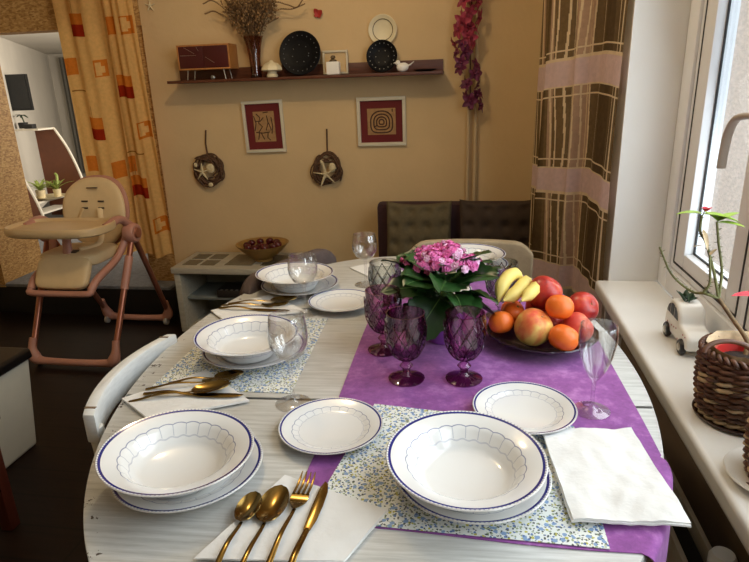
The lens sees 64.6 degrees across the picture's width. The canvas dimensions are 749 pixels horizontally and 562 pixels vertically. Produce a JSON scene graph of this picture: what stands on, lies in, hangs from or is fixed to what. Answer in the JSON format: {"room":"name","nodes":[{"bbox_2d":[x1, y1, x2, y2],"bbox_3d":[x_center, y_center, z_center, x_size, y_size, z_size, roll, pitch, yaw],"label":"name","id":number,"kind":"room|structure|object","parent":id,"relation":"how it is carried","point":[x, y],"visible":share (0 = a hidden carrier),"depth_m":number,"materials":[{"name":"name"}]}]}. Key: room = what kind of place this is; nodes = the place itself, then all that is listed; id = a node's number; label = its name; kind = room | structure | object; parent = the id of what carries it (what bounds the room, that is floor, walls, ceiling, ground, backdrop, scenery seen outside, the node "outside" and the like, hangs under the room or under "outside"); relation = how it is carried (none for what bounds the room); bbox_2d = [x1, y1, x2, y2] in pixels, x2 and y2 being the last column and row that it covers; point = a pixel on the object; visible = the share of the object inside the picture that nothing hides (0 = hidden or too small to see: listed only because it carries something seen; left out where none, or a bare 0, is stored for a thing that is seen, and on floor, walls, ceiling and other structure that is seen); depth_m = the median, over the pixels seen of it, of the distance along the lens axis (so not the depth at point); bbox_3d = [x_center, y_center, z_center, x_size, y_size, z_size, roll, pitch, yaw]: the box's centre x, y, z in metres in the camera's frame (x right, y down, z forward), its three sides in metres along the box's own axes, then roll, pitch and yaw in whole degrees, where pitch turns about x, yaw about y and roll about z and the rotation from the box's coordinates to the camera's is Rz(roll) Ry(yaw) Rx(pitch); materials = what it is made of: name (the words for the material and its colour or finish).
{"room":"dining room","nodes":[
{"label":"dining room","id":0,"kind":"room"},
{"bbox_2d":[0,66,40,286],"bbox_3d":[-2.449,-1.121,3.646,0.120,2.320,0.370,1,19,9],"label":"wall","id":1,"kind":"structure","parent":0,"point":[18,257],"depth_m":3.86,"materials":[{"name":"paint"}]},
{"bbox_2d":[0,32,62,54],"bbox_3d":[-3.005,-2.379,5.628,4.600,0.060,5.200,1,19,9],"label":"ceiling","id":2,"kind":"structure","parent":0,"point":[47,43],"depth_m":6.28,"materials":[{"name":"paint"}]},
{"bbox_2d":[0,37,63,207],"bbox_3d":[-3.632,-1.549,6.022,0.060,1.720,5.872,-8,19,-18],"label":"wall","id":3,"kind":"structure","parent":0,"point":[15,58],"depth_m":6.69,"materials":[{"name":"paint"}]},
{"bbox_2d":[5,74,33,110],"bbox_3d":[-3.602,-1.842,5.806,0.520,0.335,0.150,-1,18,2],"label":"television","id":4,"kind":"object","parent":3,"relation":"attached to","point":[18,87],"visible":0.74,"depth_m":5.73,"materials":[{"name":"plastic"}]},
{"bbox_2d":[0,217,175,289],"bbox_3d":[-2.270,-0.288,4.767,2.360,0.024,2.000,1,19,9],"label":"trim","id":5,"kind":"structure","parent":3,"relation":"attached to","point":[139,279],"depth_m":3.87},
{"bbox_2d":[14,127,82,216],"bbox_3d":[-3.101,-1.005,5.624,0.522,0.854,0.445,1,19,9],"label":"corner shelf unit","id":6,"kind":"object","parent":5,"relation":"on","point":[56,156],"visible":0.62,"depth_m":5.77,"materials":[{"name":"wood"}]},
{"bbox_2d":[48,54,85,176],"bbox_3d":[-2.500,-2.345,8.311,4.250,1.720,0.060,1,19,9],"label":"wall","id":7,"kind":"structure","parent":0,"point":[53,58],"depth_m":8.54,"materials":[{"name":"paint"}]},
{"bbox_2d":[58,57,84,172],"bbox_3d":[-4.209,-2.354,8.485,0.360,1.600,0.040,1,19,9],"label":"curtain","id":8,"kind":"object","parent":7,"relation":"hanging from","point":[61,59],"visible":0.26,"depth_m":8.50,"materials":[{"name":"fabric"}]},
{"bbox_2d":[0,312,184,561],"bbox_3d":[-1.378,0.975,1.625,4.600,0.100,4.700,1,19,9],"label":"floor","id":9,"kind":"structure","parent":0,"point":[48,482],"depth_m":2.51,"materials":[{"name":"wood"}]},
{"bbox_2d":[0,449,19,530],"bbox_3d":[-1.358,0.652,1.780,0.340,0.415,0.340,1,19,9],"label":"wooden stool","id":10,"kind":"object","parent":9,"relation":"on","point":[9,518],"visible":1,"depth_m":1.91,"materials":[{"name":"red wood"}]},
{"bbox_2d":[0,347,35,467],"bbox_3d":[-1.540,0.517,2.206,0.357,0.415,0.422,1,19,9],"label":"cabinet","id":11,"kind":"object","parent":9,"relation":"on","point":[17,426],"visible":0.98,"depth_m":2.27,"materials":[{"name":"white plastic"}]},
{"bbox_2d":[3,175,172,367],"bbox_3d":[-1.517,-0.082,3.200,0.576,0.926,0.714,1,19,9],"label":"high chair","id":12,"kind":"object","parent":9,"relation":"on","point":[96,209],"visible":0.99,"depth_m":3.05,"materials":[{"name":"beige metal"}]},
{"bbox_2d":[3,218,115,238],"bbox_3d":[-1.546,-0.261,2.920,0.519,0.044,0.292,1,19,9],"label":"tray","id":13,"kind":"object","parent":12,"relation":"on","point":[32,228],"depth_m":2.89,"materials":[{"name":"beige plastic"}]},
{"bbox_2d":[0,201,179,316],"bbox_3d":[-2.872,-0.679,6.338,4.100,0.180,4.980,1,19,9],"label":"platform","id":14,"kind":"object","parent":9,"relation":"on","point":[12,299],"visible":0.2,"depth_m":3.79,"materials":[{"name":"black"}]},
{"bbox_2d":[83,334,176,454],"bbox_3d":[-0.317,0.556,1.391,0.488,0.775,0.420,0,18,5],"label":"wooden chair","id":15,"kind":"object","parent":9,"relation":"on","point":[114,386],"visible":0.23,"depth_m":1.26,"materials":[{"name":"white paint"}]},
{"bbox_2d":[171,252,300,331],"bbox_3d":[-0.732,0.073,3.471,0.760,0.411,0.345,1,19,9],"label":"base cabinet","id":16,"kind":"object","parent":9,"relation":"on","point":[198,277],"visible":0.5,"depth_m":3.43,"materials":[{"name":"grey wood"}]},
{"bbox_2d":[188,282,234,299],"bbox_3d":[-0.728,0.061,3.493,0.670,0.016,0.270,1,19,9],"label":"shelf","id":17,"kind":"object","parent":16,"relation":"attached to","point":[204,290],"depth_m":3.48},
{"bbox_2d":[217,282,243,297],"bbox_3d":[-0.779,0.051,3.426,0.220,0.046,0.150,1,19,9],"label":"media box","id":18,"kind":"object","parent":16,"relation":"on","point":[229,289],"visible":0.59,"depth_m":3.37,"materials":[{"name":"plastic"}]},
{"bbox_2d":[235,236,288,261],"bbox_3d":[-0.636,-0.169,3.382,0.300,0.101,0.300,1,19,9],"label":"wooden bowl","id":19,"kind":"object","parent":16,"relation":"on","point":[263,255],"visible":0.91,"depth_m":3.32,"materials":[{"name":"brown wood"}]},
{"bbox_2d":[239,249,336,295],"bbox_3d":[-0.131,0.333,2.013,0.415,0.797,0.450,10,22,31],"label":"dining chair","id":20,"kind":"object","parent":9,"relation":"on","point":[251,285],"visible":0.09,"depth_m":2.02,"materials":[{"name":"grey fabric"}]},
{"bbox_2d":[83,256,663,561],"bbox_3d":[0.038,0.524,1.482,1.074,0.748,1.650,0,18,6],"label":"dining table","id":21,"kind":"object","parent":9,"relation":"on","point":[113,531],"visible":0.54,"depth_m":0.95,"materials":[{"name":"white paint"}]},
{"bbox_2d":[122,370,249,416],"bbox_3d":[-0.379,0.237,1.184,0.184,0.004,0.192,-17,23,-38],"label":"napkin","id":22,"kind":"object","parent":21,"relation":"on","point":[154,405],"visible":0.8,"depth_m":1.18,"materials":[{"name":"white fabric"}]},
{"bbox_2d":[129,380,229,401],"bbox_3d":[-0.392,0.225,1.197,0.200,0.017,0.044,-5,19,-10],"label":"tablespoon","id":23,"kind":"object","parent":22,"relation":"on","point":[210,386],"visible":1,"depth_m":1.21,"materials":[{"name":"gold metal"}]},
{"bbox_2d":[191,380,229,392],"bbox_3d":[-0.333,0.217,1.207,0.079,0.009,0.044,-8,19,-9],"label":"bowl","id":24,"kind":"object","parent":23,"relation":"on","point":[210,386],"depth_m":1.21,"materials":[{"name":"gold metal"}]},
{"bbox_2d":[145,372,239,389],"bbox_3d":[-0.377,0.210,1.233,0.194,0.019,0.027,-4,18,-6],"label":"fork","id":25,"kind":"object","parent":22,"relation":"on","point":[226,377],"visible":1,"depth_m":1.23,"materials":[{"name":"gold metal"}]},
{"bbox_2d":[143,390,242,396],"bbox_3d":[-0.366,0.226,1.191,0.208,0.010,0.016,0,18,6],"label":"table knife","id":26,"kind":"object","parent":22,"relation":"on","point":[159,391],"visible":1,"depth_m":1.19,"materials":[{"name":"gold metal"}]},
{"bbox_2d":[110,434,262,513],"bbox_3d":[-0.299,0.303,0.957,0.237,0.024,0.237,-4,18,-7],"label":"dinner plate","id":27,"kind":"object","parent":21,"relation":"on","point":[211,494],"visible":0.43,"depth_m":0.89,"materials":[{"name":"ceramic"}]},
{"bbox_2d":[94,409,253,497],"bbox_3d":[-0.309,0.282,0.937,0.237,0.058,0.237,14,24,40],"label":"plate","id":28,"kind":"object","parent":27,"relation":"on","point":[182,452],"visible":1,"depth_m":0.96,"materials":[{"name":"ceramic"}]},
{"bbox_2d":[152,318,327,393],"bbox_3d":[-0.289,0.163,1.414,0.304,0.001,0.410,1,19,9],"label":"placemat","id":29,"kind":"object","parent":21,"relation":"on","point":[280,377],"visible":0.47,"depth_m":1.31,"materials":[{"name":"fabric"}]},
{"bbox_2d":[202,333,305,368],"bbox_3d":[-0.279,0.161,1.378,0.237,0.024,0.237,-4,18,-7],"label":"dinner plate","id":30,"kind":"object","parent":29,"relation":"on","point":[293,348],"visible":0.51,"depth_m":1.33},
{"bbox_2d":[193,314,298,363],"bbox_3d":[-0.291,0.141,1.358,0.237,0.048,0.237,14,24,38],"label":"plate","id":31,"kind":"object","parent":30,"relation":"on","point":[240,339],"visible":0.98,"depth_m":1.39,"materials":[{"name":"ceramic"}]},
{"bbox_2d":[211,294,307,318],"bbox_3d":[-0.324,0.085,1.641,0.199,0.004,0.201,-16,23,-36],"label":"napkin","id":32,"kind":"object","parent":21,"relation":"on","point":[234,311],"visible":0.71,"depth_m":1.65,"materials":[{"name":"white fabric"}]},
{"bbox_2d":[193,475,387,561],"bbox_3d":[-0.109,0.349,0.819,0.186,0.005,0.200,8,21,28],"label":"napkin","id":33,"kind":"object","parent":21,"relation":"on","point":[343,522],"visible":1,"depth_m":0.82,"materials":[{"name":"white fabric"}]},
{"bbox_2d":[215,491,261,561],"bbox_3d":[-0.192,0.344,0.819,0.036,0.010,0.157,1,19,10],"label":"teaspoon","id":34,"kind":"object","parent":33,"relation":"on","point":[245,509],"visible":1,"depth_m":0.86,"materials":[{"name":"gold metal"}]},
{"bbox_2d":[234,491,261,520],"bbox_3d":[-0.183,0.330,0.863,0.036,0.009,0.062,1,19,10],"label":"bowl","id":35,"kind":"object","parent":34,"relation":"on","point":[245,509],"depth_m":0.87,"materials":[{"name":"gold metal"}]},
{"bbox_2d":[240,485,288,561],"bbox_3d":[-0.159,0.346,0.811,0.044,0.010,0.201,1,19,10],"label":"tablespoon","id":36,"kind":"object","parent":33,"relation":"on","point":[275,500],"visible":1,"depth_m":0.86,"materials":[{"name":"gold metal"}]},
{"bbox_2d":[255,485,288,521],"bbox_3d":[-0.148,0.327,0.867,0.044,0.009,0.079,1,19,10],"label":"bowl","id":37,"kind":"object","parent":36,"relation":"on","point":[275,500],"depth_m":0.87,"materials":[{"name":"gold metal"}]},
{"bbox_2d":[266,471,315,561],"bbox_3d":[-0.120,0.334,0.840,0.027,0.011,0.194,2,19,11],"label":"fork","id":38,"kind":"object","parent":33,"relation":"on","point":[298,499],"visible":1,"depth_m":0.87,"materials":[{"name":"gold metal"}]},
{"bbox_2d":[288,481,327,561],"bbox_3d":[-0.092,0.340,0.817,0.016,0.010,0.208,2,19,11],"label":"table knife","id":39,"kind":"object","parent":33,"relation":"on","point":[318,503],"visible":1,"depth_m":0.84,"materials":[{"name":"gold metal"}]},
{"bbox_2d":[261,274,337,296],"bbox_3d":[-0.229,0.014,1.822,0.237,0.024,0.237,-4,18,-7],"label":"dinner plate","id":40,"kind":"object","parent":21,"relation":"on","point":[331,281],"visible":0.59,"depth_m":1.79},
{"bbox_2d":[255,262,333,292],"bbox_3d":[-0.241,-0.005,1.804,0.237,0.048,0.237,14,23,40],"label":"plate","id":41,"kind":"object","parent":40,"relation":"on","point":[277,275],"visible":0.94,"depth_m":1.84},
{"bbox_2d":[308,289,373,312],"bbox_3d":[-0.094,0.061,1.676,0.187,0.018,0.187,-8,19,-18],"label":"dessert plate","id":42,"kind":"object","parent":21,"relation":"on","point":[335,300],"visible":0.89,"depth_m":1.69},
{"bbox_2d":[350,261,402,280],"bbox_3d":[0.013,-0.036,1.979,0.124,0.005,0.174,-13,21,-30],"label":"napkin","id":43,"kind":"object","parent":21,"relation":"on","point":[363,269],"visible":0.75,"depth_m":1.98,"materials":[{"name":"white fabric"}]},
{"bbox_2d":[305,263,672,561],"bbox_3d":[0.264,0.254,1.497,0.584,0.265,1.415,1,19,9],"label":"table runner","id":44,"kind":"object","parent":21,"relation":"on","point":[367,381],"visible":0.25,"depth_m":1.21,"materials":[{"name":"purple fabric"}]},
{"bbox_2d":[278,397,382,454],"bbox_3d":[-0.078,0.263,1.062,0.187,0.018,0.187,-8,19,-18],"label":"dessert plate","id":45,"kind":"object","parent":44,"relation":"on","point":[335,425],"visible":1,"depth_m":1.07,"materials":[{"name":"ceramic"}]},
{"bbox_2d":[364,284,401,356],"bbox_3d":[0.020,0.090,1.358,0.087,0.148,0.088,-3,18,-2],"label":"goblet","id":46,"kind":"object","parent":44,"relation":"on","point":[380,349],"visible":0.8,"depth_m":1.35,"materials":[{"name":"purple glass"}]},
{"bbox_2d":[368,258,400,320],"bbox_3d":[0.028,0.022,1.564,0.087,0.148,0.088,1,19,9],"label":"goblet","id":47,"kind":"object","parent":44,"relation":"on","point":[370,267],"visible":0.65,"depth_m":1.56,"materials":[{"name":"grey glass"}]},
{"bbox_2d":[384,306,426,386],"bbox_3d":[0.065,0.134,1.220,0.087,0.148,0.088,-6,19,-13],"label":"goblet","id":48,"kind":"object","parent":44,"relation":"on","point":[406,377],"visible":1,"depth_m":1.21,"materials":[{"name":"purple glass"}]},
{"bbox_2d":[377,240,500,346],"bbox_3d":[0.158,0.030,1.379,0.291,0.241,0.252,11,22,34],"label":"pot plant","id":49,"kind":"object","parent":44,"relation":"on","point":[431,275],"visible":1,"depth_m":1.33,"materials":[{"name":"green plant"}]},
{"bbox_2d":[443,305,486,386],"bbox_3d":[0.184,0.133,1.210,0.087,0.148,0.088,-1,18,4],"label":"goblet","id":50,"kind":"object","parent":44,"relation":"on","point":[463,377],"visible":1,"depth_m":1.21,"materials":[{"name":"purple glass"}]},
{"bbox_2d":[328,404,609,548],"bbox_3d":[0.131,0.294,0.965,0.412,0.001,0.336,1,19,9],"label":"placemat","id":51,"kind":"object","parent":44,"relation":"on","point":[363,473],"visible":0.45,"depth_m":0.86,"materials":[{"name":"fabric"}]},
{"bbox_2d":[395,467,551,524],"bbox_3d":[0.148,0.298,0.907,0.237,0.024,0.237,-4,18,-7],"label":"dinner plate","id":52,"kind":"object","parent":51,"relation":"on","point":[528,506],"visible":0.18,"depth_m":0.82,"materials":[{"name":"ceramic"}]},
{"bbox_2d":[386,411,547,511],"bbox_3d":[0.136,0.279,0.885,0.237,0.055,0.237,-8,19,-17],"label":"plate","id":53,"kind":"object","parent":52,"relation":"on","point":[466,461],"visible":1,"depth_m":0.90,"materials":[{"name":"ceramic"}]},
{"bbox_2d":[490,258,508,270],"bbox_3d":[0.319,-0.050,1.950,0.237,0.024,0.237,-4,18,-7],"label":"dinner plate","id":54,"kind":"object","parent":44,"relation":"on","point":[505,263],"visible":0.14,"depth_m":1.95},
{"bbox_2d":[457,243,505,264],"bbox_3d":[0.306,-0.070,1.931,0.237,0.048,0.237,1,19,9],"label":"plate","id":55,"kind":"object","parent":54,"relation":"on","point":[470,247],"visible":0.2,"depth_m":1.98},
{"bbox_2d":[485,257,518,317],"bbox_3d":[0.329,0.021,1.535,0.087,0.148,0.088,-4,18,-7],"label":"goblet","id":56,"kind":"object","parent":44,"relation":"on","point":[489,289],"visible":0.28,"depth_m":1.53,"materials":[{"name":"purple glass"}]},
{"bbox_2d":[472,381,577,434],"bbox_3d":[0.274,0.237,1.088,0.187,0.018,0.187,-8,19,-18],"label":"dessert plate","id":57,"kind":"object","parent":44,"relation":"on","point":[538,409],"visible":0.82,"depth_m":1.10,"materials":[{"name":"ceramic"}]},
{"bbox_2d":[487,323,598,353],"bbox_3d":[0.391,0.128,1.390,0.259,0.032,0.259,1,19,9],"label":"fruit platter","id":58,"kind":"object","parent":44,"relation":"on","point":[509,339],"visible":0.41,"depth_m":1.34,"materials":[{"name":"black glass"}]},
{"bbox_2d":[488,311,513,332],"bbox_3d":[0.289,0.094,1.353,0.057,0.054,0.057,10,22,33],"label":"mandarin","id":59,"kind":"object","parent":58,"relation":"on","point":[501,321],"visible":1,"depth_m":1.33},
{"bbox_2d":[495,268,539,304],"bbox_3d":[0.339,0.011,1.378,0.101,0.067,0.144,11,22,33],"label":"banana bunch","id":60,"kind":"object","parent":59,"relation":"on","point":[521,289],"visible":0.9,"depth_m":1.36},
{"bbox_2d":[514,308,552,345],"bbox_3d":[0.356,0.104,1.329,0.084,0.085,0.084,-4,18,-6],"label":"peach","id":61,"kind":"object","parent":58,"relation":"on","point":[532,326],"visible":0.98,"depth_m":1.30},
{"bbox_2d":[545,311,562,326],"bbox_3d":[0.411,0.099,1.379,0.059,0.059,0.060,-7,19,-15],"label":"nectarine","id":62,"kind":"object","parent":58,"relation":"on","point":[555,321],"visible":0.06,"depth_m":1.35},
{"bbox_2d":[529,276,562,309],"bbox_3d":[0.397,0.027,1.380,0.079,0.080,0.079,12,23,37],"label":"nectarine","id":63,"kind":"object","parent":62,"relation":"on","point":[549,286],"visible":0.76,"depth_m":1.35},
{"bbox_2d":[548,324,577,350],"bbox_3d":[0.411,0.124,1.285,0.065,0.062,0.064,12,23,36],"label":"mandarin","id":64,"kind":"object","parent":58,"relation":"on","point":[562,337],"visible":0.95,"depth_m":1.26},
{"bbox_2d":[561,312,593,343],"bbox_3d":[0.456,0.106,1.332,0.072,0.072,0.071,10,22,33],"label":"nectarine","id":65,"kind":"object","parent":58,"relation":"on","point":[586,329],"visible":0.67,"depth_m":1.30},
{"bbox_2d":[545,294,573,318],"bbox_3d":[0.411,0.058,1.317,0.062,0.058,0.061,10,22,32],"label":"mandarin","id":66,"kind":"object","parent":65,"relation":"on","point":[557,306],"visible":1,"depth_m":1.29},
{"bbox_2d":[569,292,598,320],"bbox_3d":[0.480,0.062,1.373,0.075,0.075,0.074,10,22,32],"label":"nectarine","id":67,"kind":"object","parent":58,"relation":"on","point":[585,303],"visible":0.59,"depth_m":1.34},
{"bbox_2d":[542,427,690,527],"bbox_3d":[0.358,0.293,0.916,0.158,0.013,0.233,0,18,5],"label":"napkin","id":68,"kind":"object","parent":44,"relation":"on","point":[608,476],"visible":1,"depth_m":0.89,"materials":[{"name":"paper"}]},
{"bbox_2d":[377,201,518,256],"bbox_3d":[0.409,-0.006,3.059,0.820,0.745,0.520,1,19,9],"label":"sofa","id":69,"kind":"object","parent":9,"relation":"on","point":[382,207],"visible":0.02,"depth_m":3.13,"materials":[{"name":"fabric"}]},
{"bbox_2d":[386,201,451,256],"bbox_3d":[0.229,-0.239,3.059,0.337,0.341,0.124,0,18,6],"label":"cushion","id":70,"kind":"object","parent":69,"relation":"on","point":[408,225],"visible":0.71,"depth_m":3.02,"materials":[{"name":"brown fabric"}]},
{"bbox_2d":[459,199,530,246],"bbox_3d":[0.614,-0.237,2.995,0.370,0.346,0.119,1,19,9],"label":"cushion","id":71,"kind":"object","parent":69,"relation":"on","point":[478,220],"visible":0.56,"depth_m":2.95,"materials":[{"name":"brown fabric"}]},
{"bbox_2d":[411,239,532,277],"bbox_3d":[0.361,0.244,2.284,0.470,0.764,0.415,1,19,9],"label":"dining chair","id":72,"kind":"object","parent":9,"relation":"on","point":[516,250],"visible":0.14,"depth_m":2.25,"materials":[{"name":"plastic"}]},
{"bbox_2d":[138,0,542,263],"bbox_3d":[-0.091,-0.984,3.273,2.370,2.500,0.120,1,19,9],"label":"wall","id":73,"kind":"structure","parent":0,"point":[263,194],"depth_m":3.26,"materials":[{"name":"paint"}]},
{"bbox_2d":[0,0,140,34],"bbox_3d":[-1.896,-1.828,3.289,1.225,0.820,0.120,1,19,9],"label":"header","id":74,"kind":"object","parent":73,"relation":"attached to","point":[16,16],"visible":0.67,"depth_m":3.35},
{"bbox_3d":[-1.812,-1.882,3.076,1.180,0.020,0.019,1,19,9],"label":"rail","id":75,"kind":"object","parent":74,"relation":"attached to","visible":0},
{"bbox_2d":[52,0,140,254],"bbox_3d":[-1.576,-1.014,3.345,0.318,1.792,0.051,1,19,9],"label":"curtain","id":76,"kind":"object","parent":75,"relation":"hanging from","point":[81,24],"visible":0.66,"depth_m":3.33,"materials":[{"name":"fabric"}]},
{"bbox_2d":[102,0,173,258],"bbox_3d":[-1.329,-0.995,3.278,0.202,1.802,0.039,1,19,9],"label":"curtain","id":77,"kind":"object","parent":75,"relation":"hanging from","point":[151,212],"visible":0.99,"depth_m":3.33,"materials":[{"name":"fabric"}]},
{"bbox_2d":[136,26,175,280],"bbox_3d":[-1.341,-0.614,3.616,0.190,1.725,0.100,1,19,9],"label":"trim","id":78,"kind":"structure","parent":73,"relation":"attached to","point":[161,267],"depth_m":3.58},
{"bbox_2d":[193,130,224,187],"bbox_3d":[-0.969,-0.702,3.421,0.192,0.325,0.049,0,18,6],"label":"wreath","id":79,"kind":"object","parent":73,"relation":"attached to","point":[217,162],"visible":1,"depth_m":3.43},
{"bbox_2d":[241,99,286,152],"bbox_3d":[-0.620,-0.866,3.326,0.236,0.282,0.016,0,18,9],"label":"framed picture","id":80,"kind":"object","parent":73,"relation":"attached to","point":[263,120],"visible":1,"depth_m":3.33,"materials":[{"name":"beige paper"}]},
{"bbox_2d":[252,111,275,141],"bbox_3d":[-0.618,-0.867,3.328,0.122,0.165,0.002,0,18,9],"label":"artwork","id":81,"kind":"object","parent":80,"relation":"attached to","point":[263,122],"depth_m":3.33,"materials":[{"name":"beige paper"}]},
{"bbox_2d":[167,59,443,83],"bbox_3d":[-0.375,-1.105,3.127,1.470,0.075,0.165,1,19,9],"label":"wall shelf","id":82,"kind":"object","parent":73,"relation":"attached to","point":[358,69],"visible":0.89,"depth_m":3.13,"materials":[{"name":"red wood"}]},
{"bbox_2d":[176,43,238,79],"bbox_3d":[-0.893,-1.176,3.187,0.291,0.176,0.118,1,19,9],"label":"radio","id":83,"kind":"object","parent":82,"relation":"on","point":[220,56],"visible":0.97,"depth_m":3.13,"materials":[{"name":"brown wood"}]},
{"bbox_2d":[243,35,262,77],"bbox_3d":[-0.635,-1.186,3.141,0.108,0.207,0.108,1,19,9],"label":"vase","id":84,"kind":"object","parent":82,"relation":"on","point":[254,69],"visible":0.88,"depth_m":3.14,"materials":[{"name":"clear glass"}]},
{"bbox_2d":[203,0,304,65],"bbox_3d":[-0.622,-1.353,3.075,0.548,0.503,0.135,0,18,7],"label":"bouquet","id":85,"kind":"object","parent":84,"relation":"in","point":[259,8],"visible":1,"depth_m":3.06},
{"bbox_2d":[279,31,320,74],"bbox_3d":[-0.393,-1.201,3.121,0.226,0.222,0.052,1,19,9],"label":"decorative plate","id":86,"kind":"object","parent":82,"relation":"on","point":[299,51],"visible":1,"depth_m":3.13,"materials":[{"name":"ceramic"}]},
{"bbox_2d":[322,50,348,73],"bbox_3d":[-0.207,-1.160,3.141,0.135,0.118,0.016,1,19,9],"label":"picture frame","id":87,"kind":"object","parent":82,"relation":"on","point":[341,56],"visible":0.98,"depth_m":3.13,"materials":[{"name":"paint"}]},
{"bbox_2d":[366,40,396,71],"bbox_3d":[0.038,-1.164,3.063,0.162,0.159,0.043,1,19,9],"label":"decorative plate","id":88,"kind":"object","parent":82,"relation":"on","point":[381,56],"visible":1,"depth_m":3.07,"materials":[{"name":"ceramic"}]},
{"bbox_2d":[310,129,342,185],"bbox_3d":[-0.274,-0.687,3.310,0.186,0.314,0.050,1,19,9],"label":"wreath","id":89,"kind":"object","parent":73,"relation":"attached to","point":[335,166],"visible":1,"depth_m":3.32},
{"bbox_2d":[356,96,406,145],"bbox_3d":[0.038,-0.866,3.216,0.268,0.258,0.016,1,18,9],"label":"framed picture","id":90,"kind":"object","parent":73,"relation":"attached to","point":[381,121],"visible":1,"depth_m":3.22,"materials":[{"name":"beige paper"}]},
{"bbox_2d":[367,108,395,134],"bbox_3d":[0.038,-0.866,3.219,0.155,0.138,0.002,1,18,9],"label":"artwork","id":91,"kind":"object","parent":90,"relation":"attached to","point":[380,121],"depth_m":3.22,"materials":[{"name":"beige paper"}]},
{"bbox_2d":[368,14,396,41],"bbox_3d":[0.043,-1.302,3.069,0.150,0.150,0.017,1,19,9],"label":"wall plate","id":92,"kind":"object","parent":73,"relation":"attached to","point":[381,26],"visible":0.94,"depth_m":3.07,"materials":[{"name":"beige ceramic"}]},
{"bbox_2d":[465,4,469,200],"bbox_3d":[0.492,-0.946,3.095,0.018,2.460,0.018,1,19,9],"label":"pipe","id":93,"kind":"object","parent":73,"relation":"attached to","point":[468,111],"visible":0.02,"depth_m":3.17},
{"bbox_2d":[472,7,479,200],"bbox_3d":[0.528,-0.945,3.089,0.018,2.460,0.018,1,19,9],"label":"pipe","id":94,"kind":"object","parent":73,"relation":"attached to","point":[476,33],"visible":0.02,"depth_m":3.14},
{"bbox_2d":[450,0,483,112],"bbox_3d":[0.469,-1.222,2.941,0.188,0.753,0.104,1,19,9],"label":"flower garland","id":95,"kind":"object","parent":94,"relation":"hanging from","point":[464,25],"visible":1,"depth_m":2.95,"materials":[{"name":"purple plant"}]},
{"bbox_2d":[562,0,691,347],"bbox_3d":[1.050,-0.752,2.451,0.300,2.500,1.210,1,19,9],"label":"wall","id":96,"kind":"structure","parent":0,"point":[656,31],"depth_m":1.94,"materials":[{"name":"paint"}]},
{"bbox_2d":[528,0,628,320],"bbox_3d":[0.747,-0.763,2.199,0.082,1.730,0.662,-6,19,-11],"label":"plaid curtain","id":97,"kind":"object","parent":96,"relation":"hanging from","point":[582,41],"visible":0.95,"depth_m":2.25,"materials":[{"name":"fabric"}]},
{"bbox_2d":[621,297,748,561],"bbox_3d":[0.830,0.717,1.059,0.230,0.600,2.390,1,19,9],"label":"wall","id":98,"kind":"structure","parent":0,"point":[717,528],"depth_m":1.45,"materials":[{"name":"paint"}]},
{"bbox_2d":[595,280,748,554],"bbox_3d":[0.701,0.395,0.972,0.210,0.045,2.388,1,19,9],"label":"windowsill","id":99,"kind":"object","parent":98,"relation":"attached to","point":[639,308],"visible":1,"depth_m":1.41,"materials":[{"name":"stone"}]},
{"bbox_2d":[663,290,709,354],"bbox_3d":[0.823,0.102,1.547,0.086,0.140,0.182,1,19,9],"label":"planter","id":100,"kind":"object","parent":99,"relation":"on","point":[685,319],"visible":0.94,"depth_m":1.53,"materials":[{"name":"white ceramic"}]},
{"bbox_2d":[692,398,744,435],"bbox_3d":[0.755,0.277,1.231,0.172,0.011,0.172,1,19,9],"label":"saucer","id":101,"kind":"object","parent":99,"relation":"on","point":[709,422],"visible":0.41,"depth_m":1.19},
{"bbox_2d":[693,330,748,431],"bbox_3d":[0.752,0.195,1.206,0.181,0.172,0.181,-11,20,-25],"label":"wicker basket","id":102,"kind":"object","parent":101,"relation":"on","point":[721,372],"visible":0.97,"depth_m":1.18,"materials":[{"name":"brown wicker"}]},
{"bbox_2d":[659,206,748,354],"bbox_3d":[0.705,-0.008,1.252,0.198,0.297,0.058,13,24,38],"label":"plant","id":103,"kind":"object","parent":102,"relation":"in","point":[717,216],"visible":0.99,"depth_m":1.23,"materials":[{"name":"green plant"}]},
{"bbox_2d":[715,344,743,409],"bbox_3d":[0.752,0.202,1.208,0.118,0.116,0.118,1,19,9],"label":"pot","id":104,"kind":"object","parent":102,"relation":"on","point":[726,372],"depth_m":1.16,"materials":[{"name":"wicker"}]},
{"bbox_2d":[723,447,748,490],"bbox_3d":[0.701,0.343,1.026,0.172,0.020,0.172,1,19,9],"label":"saucer","id":105,"kind":"object","parent":99,"relation":"on","point":[733,460],"visible":0.9,"depth_m":1.05,"materials":[{"name":"white ceramic"}]},
{"bbox_2d":[742,406,748,477],"bbox_3d":[0.715,0.264,1.001,0.154,0.171,0.154,-19,25,-41],"label":"wicker basket","id":106,"kind":"object","parent":105,"relation":"on","point":[745,449],"visible":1,"depth_m":1.03,"materials":[{"name":"brown wicker"}]},
{"bbox_2d":[647,453,737,561],"bbox_3d":[0.607,0.809,0.940,0.072,0.514,1.460,1,19,9],"label":"radiator","id":107,"kind":"object","parent":98,"relation":"attached to","point":[686,544],"visible":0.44,"depth_m":1.25,"materials":[{"name":"metal"}]},
{"bbox_3d":[0.694,-0.043,0.345,0.310,2.500,3.290,1,19,9],"label":"wall","id":108,"kind":"structure","parent":0,"visible":0},
{"bbox_2d":[657,0,748,332],"bbox_3d":[0.767,-0.384,0.699,0.151,1.600,2.386,1,19,9],"label":"window","id":109,"kind":"structure","parent":108,"relation":"in","point":[698,152],"depth_m":1.72,"materials":[{"name":"plastic"}]},
{"label":"outside","id":110,"kind":"structure","parent":0,"visible":0},
{"bbox_2d":[704,0,748,272],"bbox_3d":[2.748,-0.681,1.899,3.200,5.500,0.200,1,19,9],"label":"window pane","id":111,"kind":"structure","parent":110,"point":[729,181],"depth_m":2.11,"materials":[{"name":"glass"}]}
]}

